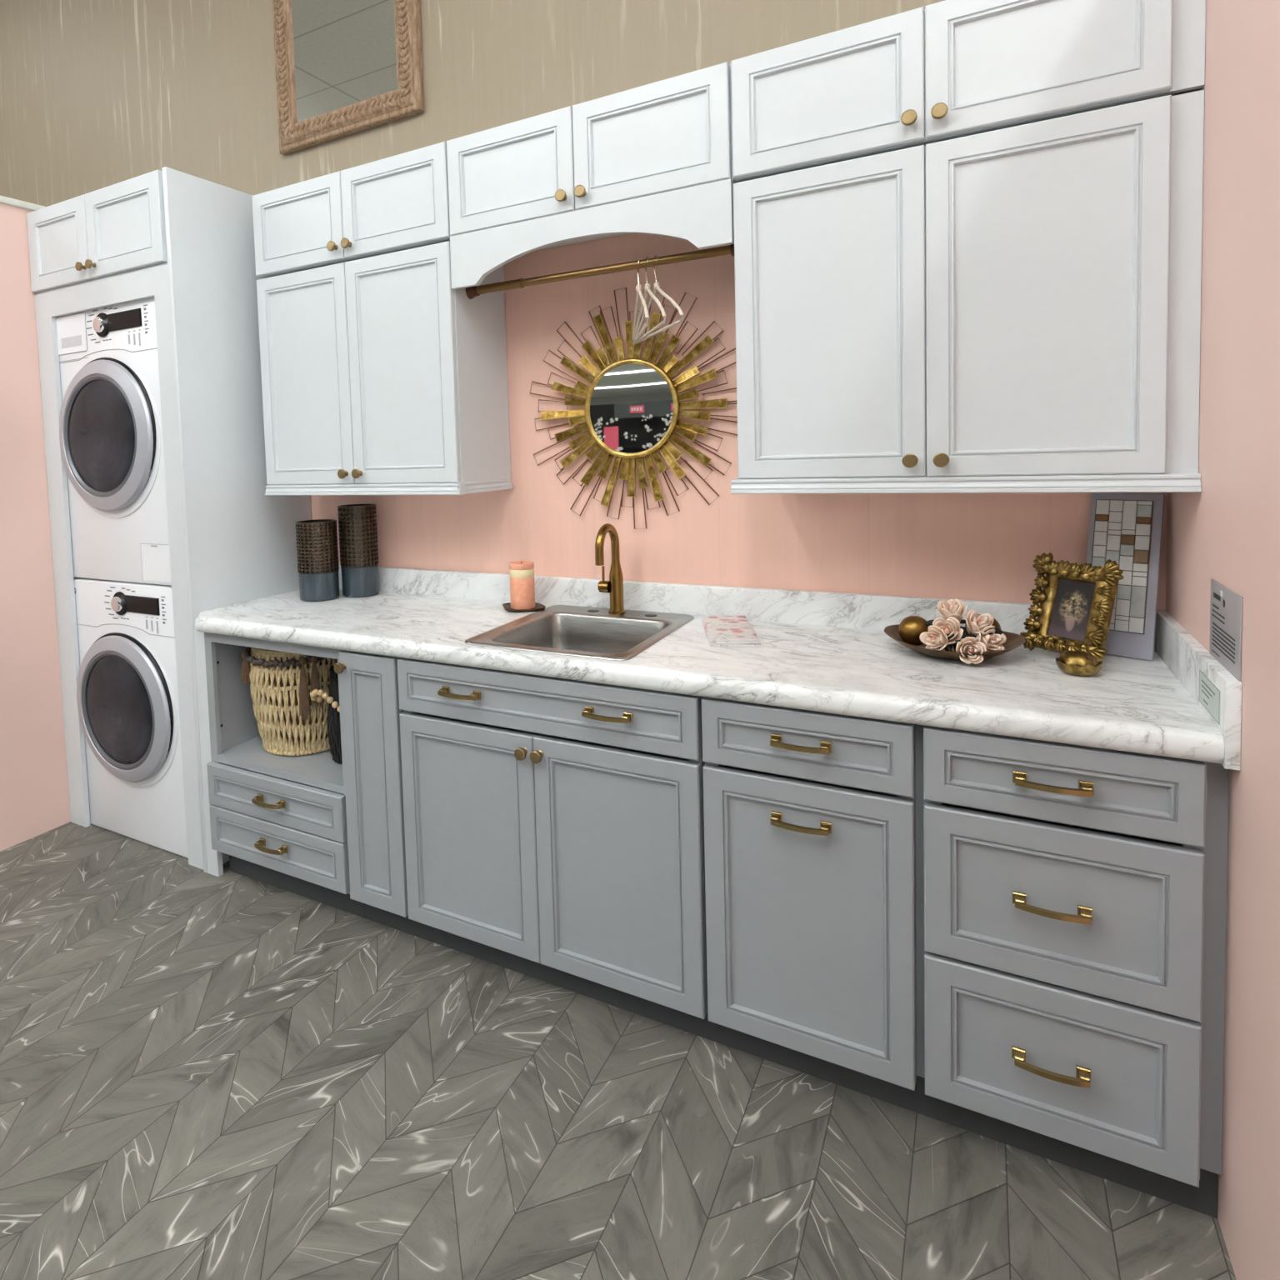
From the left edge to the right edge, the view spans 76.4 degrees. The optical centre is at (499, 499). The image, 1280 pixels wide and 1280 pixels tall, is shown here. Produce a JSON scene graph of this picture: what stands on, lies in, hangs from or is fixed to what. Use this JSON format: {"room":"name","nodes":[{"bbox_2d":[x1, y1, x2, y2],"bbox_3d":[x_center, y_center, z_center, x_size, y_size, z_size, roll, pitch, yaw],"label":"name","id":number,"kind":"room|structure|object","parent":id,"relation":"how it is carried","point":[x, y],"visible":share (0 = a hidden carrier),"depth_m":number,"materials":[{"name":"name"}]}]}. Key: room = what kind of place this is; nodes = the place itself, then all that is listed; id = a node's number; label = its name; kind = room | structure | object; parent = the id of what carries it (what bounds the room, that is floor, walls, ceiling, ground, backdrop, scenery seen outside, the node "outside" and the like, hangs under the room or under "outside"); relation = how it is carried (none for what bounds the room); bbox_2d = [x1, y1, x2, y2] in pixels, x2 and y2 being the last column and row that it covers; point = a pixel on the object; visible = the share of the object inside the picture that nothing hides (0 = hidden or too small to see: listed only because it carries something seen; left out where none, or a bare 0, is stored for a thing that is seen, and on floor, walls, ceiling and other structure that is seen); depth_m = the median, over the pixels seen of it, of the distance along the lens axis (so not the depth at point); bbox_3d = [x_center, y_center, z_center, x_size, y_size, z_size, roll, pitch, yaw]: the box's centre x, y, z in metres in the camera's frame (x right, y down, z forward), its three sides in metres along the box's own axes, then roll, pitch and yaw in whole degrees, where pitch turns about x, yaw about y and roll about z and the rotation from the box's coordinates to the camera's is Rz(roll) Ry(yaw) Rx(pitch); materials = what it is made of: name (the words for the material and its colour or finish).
{"room":"store","nodes":[
{"label":"store","id":0,"kind":"room"},
{"bbox_2d":[0,203,70,851],"bbox_3d":[-1.824,0.091,3.188,0.120,2.425,1.150,0,4,31],"label":"wall","id":1,"kind":"structure","parent":0,"point":[34,794],"depth_m":3.06,"materials":[{"name":"pink paint"}]},
{"bbox_2d":[0,195,45,210],"bbox_3d":[-1.871,-1.130,3.109,0.150,0.025,1.165,0,4,31],"label":"trim","id":2,"kind":"structure","parent":1,"relation":"on","point":[4,200],"depth_m":3.04,"materials":[{"name":"white wood"}]},
{"bbox_2d":[0,0,1173,610],"bbox_3d":[-0.325,-0.738,2.962,25.000,4.000,0.120,0,4,31],"label":"wall","id":3,"kind":"structure","parent":0,"point":[95,95],"depth_m":2.61,"materials":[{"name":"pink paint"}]},
{"bbox_2d":[271,0,424,154],"bbox_3d":[-0.589,-1.844,2.929,0.686,0.970,0.047,0,4,31],"label":"wall mirror","id":4,"kind":"object","parent":3,"relation":"attached to","point":[343,67],"visible":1,"depth_m":2.94,"materials":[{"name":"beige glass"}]},
{"bbox_2d":[290,0,397,122],"bbox_3d":[-0.582,-1.845,2.940,0.626,0.910,0.018,0,4,31],"label":"mirror glass","id":5,"kind":"object","parent":4,"relation":"attached to","point":[343,53],"depth_m":2.95,"materials":[{"name":"white"}]},
{"bbox_2d":[251,141,450,278],"bbox_3d":[-0.441,-0.945,2.736,0.835,0.284,0.350,0,4,31],"label":"upper cabinet","id":6,"kind":"object","parent":3,"relation":"attached to","point":[400,202],"visible":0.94,"depth_m":2.59,"materials":[{"name":"white paint"}]},
{"bbox_2d":[256,240,514,495],"bbox_3d":[-0.418,-0.409,2.765,0.845,0.770,0.350,0,4,31],"label":"upper cabinet","id":7,"kind":"object","parent":3,"relation":"attached to","point":[380,376],"visible":0.99,"depth_m":2.61,"materials":[{"name":"white paint"}]},
{"bbox_2d":[465,244,734,299],"bbox_3d":[0.269,-0.652,2.284,0.846,0.049,0.049,0,4,31],"label":"closet rod","id":8,"kind":"object","parent":7,"relation":"attached to","point":[472,292],"visible":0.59,"depth_m":2.27,"materials":[{"name":"brown metal"}]},
{"bbox_2d":[632,257,649,344],"bbox_3d":[0.388,-0.563,2.219,0.017,0.214,0.408,-2,3,5],"label":"hanger","id":9,"kind":"object","parent":8,"relation":"hanging from","point":[638,287],"visible":0.93,"depth_m":2.21,"materials":[{"name":"plastic"}]},
{"bbox_2d":[633,256,665,344],"bbox_3d":[0.409,-0.563,2.206,0.017,0.214,0.402,-2,3,-1],"label":"hanger","id":10,"kind":"object","parent":8,"relation":"hanging from","point":[647,287],"visible":0.89,"depth_m":2.20,"materials":[{"name":"plastic"}]},
{"bbox_2d":[635,255,683,343],"bbox_3d":[0.431,-0.563,2.193,0.017,0.214,0.398,-2,3,-7],"label":"hanger","id":11,"kind":"object","parent":8,"relation":"hanging from","point":[656,285],"visible":0.92,"depth_m":2.18,"materials":[{"name":"plastic"}]},
{"bbox_2d":[446,61,735,250],"bbox_3d":[0.279,-0.945,2.302,0.842,0.284,0.350,0,4,31],"label":"upper cabinet","id":12,"kind":"object","parent":3,"relation":"attached to","point":[675,132],"visible":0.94,"depth_m":2.15,"materials":[{"name":"white paint"}]},
{"bbox_2d":[450,178,734,289],"bbox_3d":[0.217,-0.716,2.200,0.842,0.154,0.019,0,4,31],"label":"arched valance","id":13,"kind":"object","parent":12,"relation":"attached to","point":[702,215],"visible":1,"depth_m":2.14,"materials":[{"name":"white paint"}]},
{"bbox_2d":[530,287,737,529],"bbox_3d":[0.410,-0.280,2.462,0.733,0.747,0.032,0,4,31],"label":"sunburst mirror","id":14,"kind":"object","parent":3,"relation":"attached to","point":[632,411],"visible":0.98,"depth_m":2.45,"materials":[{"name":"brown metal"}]},
{"bbox_2d":[590,364,673,453],"bbox_3d":[0.405,-0.280,2.463,0.278,0.278,0.012,0,4,31],"label":"mirror glass","id":15,"kind":"object","parent":14,"relation":"attached to","point":[632,405],"depth_m":2.46,"materials":[{"name":"multicoloured"}]},
{"bbox_2d":[730,90,1204,494],"bbox_3d":[1.037,-0.409,1.889,0.906,0.770,0.350,0,4,31],"label":"upper cabinet","id":16,"kind":"object","parent":3,"relation":"attached to","point":[1017,308],"visible":1,"depth_m":1.72,"materials":[{"name":"white paint"}]},
{"bbox_2d":[730,0,1205,182],"bbox_3d":[1.025,-0.944,1.853,0.891,0.284,0.350,0,4,31],"label":"upper cabinet","id":17,"kind":"object","parent":3,"relation":"attached to","point":[945,70],"visible":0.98,"depth_m":1.72,"materials":[{"name":"white paint"}]},
{"bbox_2d":[0,821,1236,1279],"bbox_3d":[-18.426,2.475,-5.771,47.000,0.100,34.120,0,4,31],"label":"floor","id":18,"kind":"structure","parent":0,"point":[231,1075],"depth_m":1.68,"materials":[{"name":"tile"}]},
{"bbox_2d":[74,577,188,858],"bbox_3d":[-1.279,0.790,3.197,0.665,0.988,0.551,0,4,31],"label":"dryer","id":19,"kind":"object","parent":18,"relation":"on","point":[127,691],"visible":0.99,"depth_m":2.95,"materials":[{"name":"metal"}]},
{"bbox_2d":[55,296,171,585],"bbox_3d":[-1.315,-0.225,3.136,0.665,1.034,0.551,0,4,31],"label":"washing machine","id":20,"kind":"object","parent":19,"relation":"on","point":[111,441],"visible":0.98,"depth_m":2.89,"materials":[{"name":"metal"}]},
{"bbox_2d":[26,166,311,876],"bbox_3d":[-1.253,0.081,3.149,0.894,2.409,0.620,0,4,31],"label":"tall cabinet","id":21,"kind":"object","parent":18,"relation":"on","point":[183,241],"visible":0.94,"depth_m":2.83,"materials":[{"name":"white paint"}]},
{"bbox_2d":[204,632,364,918],"bbox_3d":[-0.587,0.856,2.790,0.614,0.858,0.655,0,4,31],"label":"base cabinet","id":22,"kind":"object","parent":18,"relation":"on","point":[280,821],"visible":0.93,"depth_m":2.60,"materials":[{"name":"grey paint"}]},
{"bbox_2d":[221,735,343,782],"bbox_3d":[-0.569,0.856,2.821,0.578,0.018,0.562,0,4,31],"label":"shelf","id":23,"kind":"object","parent":22,"relation":"attached to","point":[321,766],"depth_m":2.64,"materials":[{"name":"grey paint"}]},
{"bbox_2d":[249,647,337,755],"bbox_3d":[-0.693,0.669,2.788,0.345,0.364,0.345,-4,4,-27],"label":"woven basket","id":24,"kind":"object","parent":22,"relation":"on","point":[274,691],"visible":0.57,"depth_m":2.65,"materials":[{"name":"beige wicker"}]},
{"bbox_2d":[240,646,327,722],"bbox_3d":[-0.729,0.607,2.729,0.370,0.229,0.241,0,4,31],"label":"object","id":25,"kind":"object","parent":24,"relation":"hanging from","point":[304,706],"visible":0.74,"depth_m":2.61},
{"bbox_2d":[310,689,339,712],"bbox_3d":[-0.543,0.646,2.539,0.195,0.082,0.062,1,5,44],"label":"bead garland","id":26,"kind":"object","parent":24,"relation":"hanging from","point":[314,693],"visible":0.77,"depth_m":2.53,"materials":[{"name":"brown wood"}]},
{"bbox_2d":[327,665,342,764],"bbox_3d":[-0.482,0.701,2.634,0.177,0.304,0.176,0,4,31],"label":"tassel","id":27,"kind":"object","parent":22,"relation":"on","point":[333,716],"visible":0.25,"depth_m":2.58,"materials":[{"name":"black fabric"}]},
{"bbox_2d":[333,650,423,938],"bbox_3d":[-0.224,0.856,2.579,0.222,0.858,0.642,0,4,31],"label":"base cabinet","id":28,"kind":"object","parent":18,"relation":"on","point":[371,711],"visible":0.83,"depth_m":2.33,"materials":[{"name":"grey paint"}]},
{"bbox_2d":[396,657,715,1041],"bbox_3d":[0.240,0.857,2.292,0.867,0.858,0.655,0,4,31],"label":"base cabinet","id":29,"kind":"object","parent":18,"relation":"on","point":[554,827],"visible":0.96,"depth_m":2.02,"materials":[{"name":"grey paint"}]},
{"bbox_2d":[195,564,1242,770],"bbox_3d":[0.235,0.352,2.269,2.674,0.148,0.630,0,4,31],"label":"countertop","id":30,"kind":"structure","parent":29,"relation":"on","point":[823,652],"depth_m":1.89,"materials":[{"name":"stone"}]},
{"bbox_2d":[295,519,339,601],"bbox_3d":[-0.667,0.221,2.926,0.148,0.286,0.148,0,4,31],"label":"vase","id":31,"kind":"object","parent":30,"relation":"on","point":[317,540],"visible":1,"depth_m":2.87,"materials":[{"name":"blue ceramic"}]},
{"bbox_2d":[337,503,379,597],"bbox_3d":[-0.526,0.188,2.975,0.142,0.336,0.142,0,4,31],"label":"vase","id":32,"kind":"object","parent":30,"relation":"on","point":[357,527],"visible":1,"depth_m":2.92,"materials":[{"name":"blue ceramic"}]},
{"bbox_2d":[502,602,545,611],"bbox_3d":[0.078,0.352,2.603,0.135,0.011,0.126,-2,3,-4],"label":"dish","id":33,"kind":"object","parent":30,"relation":"on","point":[538,607],"visible":0.64,"depth_m":2.57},
{"bbox_2d":[509,560,534,609],"bbox_3d":[0.072,0.277,2.596,0.080,0.150,0.080,0,4,31],"label":"pillar candle","id":34,"kind":"object","parent":33,"relation":"on","point":[521,572],"visible":1,"depth_m":2.56,"materials":[{"name":"pink wax"}]},
{"bbox_2d":[465,605,694,660],"bbox_3d":[0.244,0.457,2.283,0.481,0.185,0.562,0,4,31],"label":"sink","id":35,"kind":"object","parent":30,"relation":"in","point":[577,631],"visible":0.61,"depth_m":2.42,"materials":[{"name":"metal"}]},
{"bbox_2d":[595,523,625,614],"bbox_3d":[0.320,0.214,2.424,0.078,0.284,0.159,0,4,31],"label":"faucet","id":36,"kind":"object","parent":30,"relation":"on","point":[614,587],"visible":1,"depth_m":2.45,"materials":[{"name":"gold metal"}]},
{"bbox_2d":[702,615,761,646],"bbox_3d":[0.625,0.354,2.168,0.126,0.019,0.300,-1,3,10],"label":"folded towel","id":37,"kind":"object","parent":30,"relation":"on","point":[722,631],"visible":1,"depth_m":2.11,"materials":[{"name":"fabric"}]},
{"bbox_2d":[884,624,1025,659],"bbox_3d":[1.075,0.341,1.896,0.292,0.044,0.280,0,4,31],"label":"tray","id":38,"kind":"object","parent":30,"relation":"on","point":[1013,641],"visible":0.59,"depth_m":1.83,"materials":[{"name":"brown wood"}]},
{"bbox_2d":[898,615,928,645],"bbox_3d":[1.002,0.317,1.926,0.072,0.072,0.072,0,4,31],"label":"ball","id":39,"kind":"object","parent":38,"relation":"on","point":[910,628],"visible":0.78,"depth_m":1.90,"materials":[{"name":"gold metal"}]},
{"bbox_2d":[924,619,934,627],"bbox_3d":[1.025,0.307,1.900,0.022,0.050,0.043,-4,4,-32],"label":"leaf","id":40,"kind":"object","parent":38,"relation":"on","point":[929,622],"visible":0.24,"depth_m":1.89,"materials":[{"name":"black plant"}]},
{"bbox_2d":[919,625,954,651],"bbox_3d":[1.005,0.320,1.830,0.064,0.064,0.058,-3,4,-20],"label":"rose","id":41,"kind":"object","parent":38,"relation":"in","point":[935,638],"visible":0.99,"depth_m":1.83,"materials":[{"name":"pink plant"}]},
{"bbox_2d":[932,616,966,648],"bbox_3d":[1.041,0.310,1.850,0.074,0.080,0.073,0,4,31],"label":"rose","id":42,"kind":"object","parent":38,"relation":"on","point":[952,626],"visible":0.73,"depth_m":1.84,"materials":[{"name":"pink plant"}]},
{"bbox_2d":[935,599,967,624],"bbox_3d":[1.061,0.269,1.872,0.069,0.071,0.063,-3,4,-15],"label":"rose","id":43,"kind":"object","parent":42,"relation":"on","point":[955,608],"visible":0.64,"depth_m":1.86,"materials":[{"name":"pink plant"}]},
{"bbox_2d":[952,639,960,651],"bbox_3d":[1.051,0.338,1.807,0.011,0.041,0.058,-4,4,-28],"label":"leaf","id":44,"kind":"object","parent":38,"relation":"on","point":[953,644],"visible":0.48,"depth_m":1.82,"materials":[{"name":"black plant"}]},
{"bbox_2d":[955,636,986,664],"bbox_3d":[1.051,0.334,1.780,0.061,0.061,0.062,0,4,31],"label":"rose","id":45,"kind":"object","parent":38,"relation":"in","point":[969,644],"visible":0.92,"depth_m":1.77,"materials":[{"name":"pink plant"}]},
{"bbox_2d":[960,610,994,636],"bbox_3d":[1.101,0.294,1.839,0.068,0.076,0.072,-3,3,-9],"label":"rose","id":46,"kind":"object","parent":38,"relation":"in","point":[976,623],"visible":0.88,"depth_m":1.83,"materials":[{"name":"pink plant"}]},
{"bbox_2d":[964,614,1001,636],"bbox_3d":[1.150,0.311,1.901,0.076,0.076,0.076,0,4,31],"label":"ball","id":47,"kind":"object","parent":38,"relation":"in","point":[995,623],"visible":0.08,"depth_m":1.88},
{"bbox_2d":[969,625,1006,651],"bbox_3d":[1.104,0.318,1.809,0.063,0.067,0.066,-3,3,-12],"label":"rose","id":48,"kind":"object","parent":38,"relation":"on","point":[992,642],"visible":0.73,"depth_m":1.79,"materials":[{"name":"pink plant"}]},
{"bbox_2d":[984,625,1004,634],"bbox_3d":[1.123,0.308,1.812,0.042,0.052,0.024,-2,3,4],"label":"leaf","id":49,"kind":"object","parent":38,"relation":"on","point":[997,631],"visible":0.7,"depth_m":1.80,"materials":[{"name":"black plant"}]},
{"bbox_2d":[1020,552,1124,662],"bbox_3d":[1.299,0.240,1.804,0.113,0.226,0.205,-3,4,-19],"label":"picture frame","id":50,"kind":"object","parent":30,"relation":"on","point":[1074,612],"visible":0.97,"depth_m":1.80,"materials":[{"name":"gold metal"}]},
{"bbox_2d":[1048,578,1095,641],"bbox_3d":[1.293,0.249,1.803,0.004,0.139,0.091,13,-2,-19],"label":"picture","id":51,"kind":"object","parent":50,"relation":"attached to","point":[1073,599],"depth_m":1.80},
{"bbox_2d":[1055,656,1102,676],"bbox_3d":[1.230,0.356,1.695,0.080,0.029,0.080,0,4,31],"label":"bowl","id":52,"kind":"object","parent":30,"relation":"on","point":[1072,669],"visible":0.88,"depth_m":1.67,"materials":[{"name":"gold metal"}]},
{"bbox_2d":[1059,650,1098,666],"bbox_3d":[1.229,0.340,1.695,0.068,0.037,0.068,0,4,31],"label":"shell","id":53,"kind":"object","parent":52,"relation":"in","point":[1081,658],"visible":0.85,"depth_m":1.68,"materials":[{"name":"gold metal"}]},
{"bbox_2d":[1086,493,1164,660],"bbox_3d":[1.429,0.172,1.833,0.085,0.367,0.134,-5,4,-38],"label":"board","id":54,"kind":"object","parent":30,"relation":"on","point":[1126,529],"visible":0.81,"depth_m":1.81,"materials":[{"name":"tile"}]},
{"bbox_2d":[1199,669,1220,724],"bbox_3d":[1.254,0.348,1.410,0.002,0.058,0.147,0,4,31],"label":"label","id":55,"kind":"object","parent":30,"relation":"on","point":[1209,694],"visible":1,"depth_m":1.40,"materials":[{"name":"white paper"}]},
{"bbox_2d":[701,696,922,1114],"bbox_3d":[0.799,0.857,1.956,0.438,0.858,0.655,0,4,31],"label":"base cabinet","id":56,"kind":"object","parent":18,"relation":"on","point":[810,816],"visible":0.95,"depth_m":1.71,"materials":[{"name":"grey paint"}]},
{"bbox_2d":[915,724,1229,1218],"bbox_3d":[1.185,0.857,1.723,0.481,0.858,0.655,0,4,31],"label":"base cabinet","id":57,"kind":"object","parent":18,"relation":"on","point":[1071,899],"visible":0.98,"depth_m":1.47,"materials":[{"name":"grey paint"}]},
{"bbox_2d":[1165,0,1279,1279],"bbox_3d":[1.134,0.060,1.054,0.120,2.530,1.750,0,4,31],"label":"wall","id":58,"kind":"structure","parent":0,"point":[1227,532],"depth_m":1.29,"materials":[{"name":"pink paint"}]},
{"bbox_2d":[1209,578,1242,681],"bbox_3d":[1.266,0.225,1.394,0.003,0.144,0.199,0,4,31],"label":"card","id":59,"kind":"object","parent":58,"relation":"attached to","point":[1226,606],"visible":1,"depth_m":1.38,"materials":[{"name":"white paper"}]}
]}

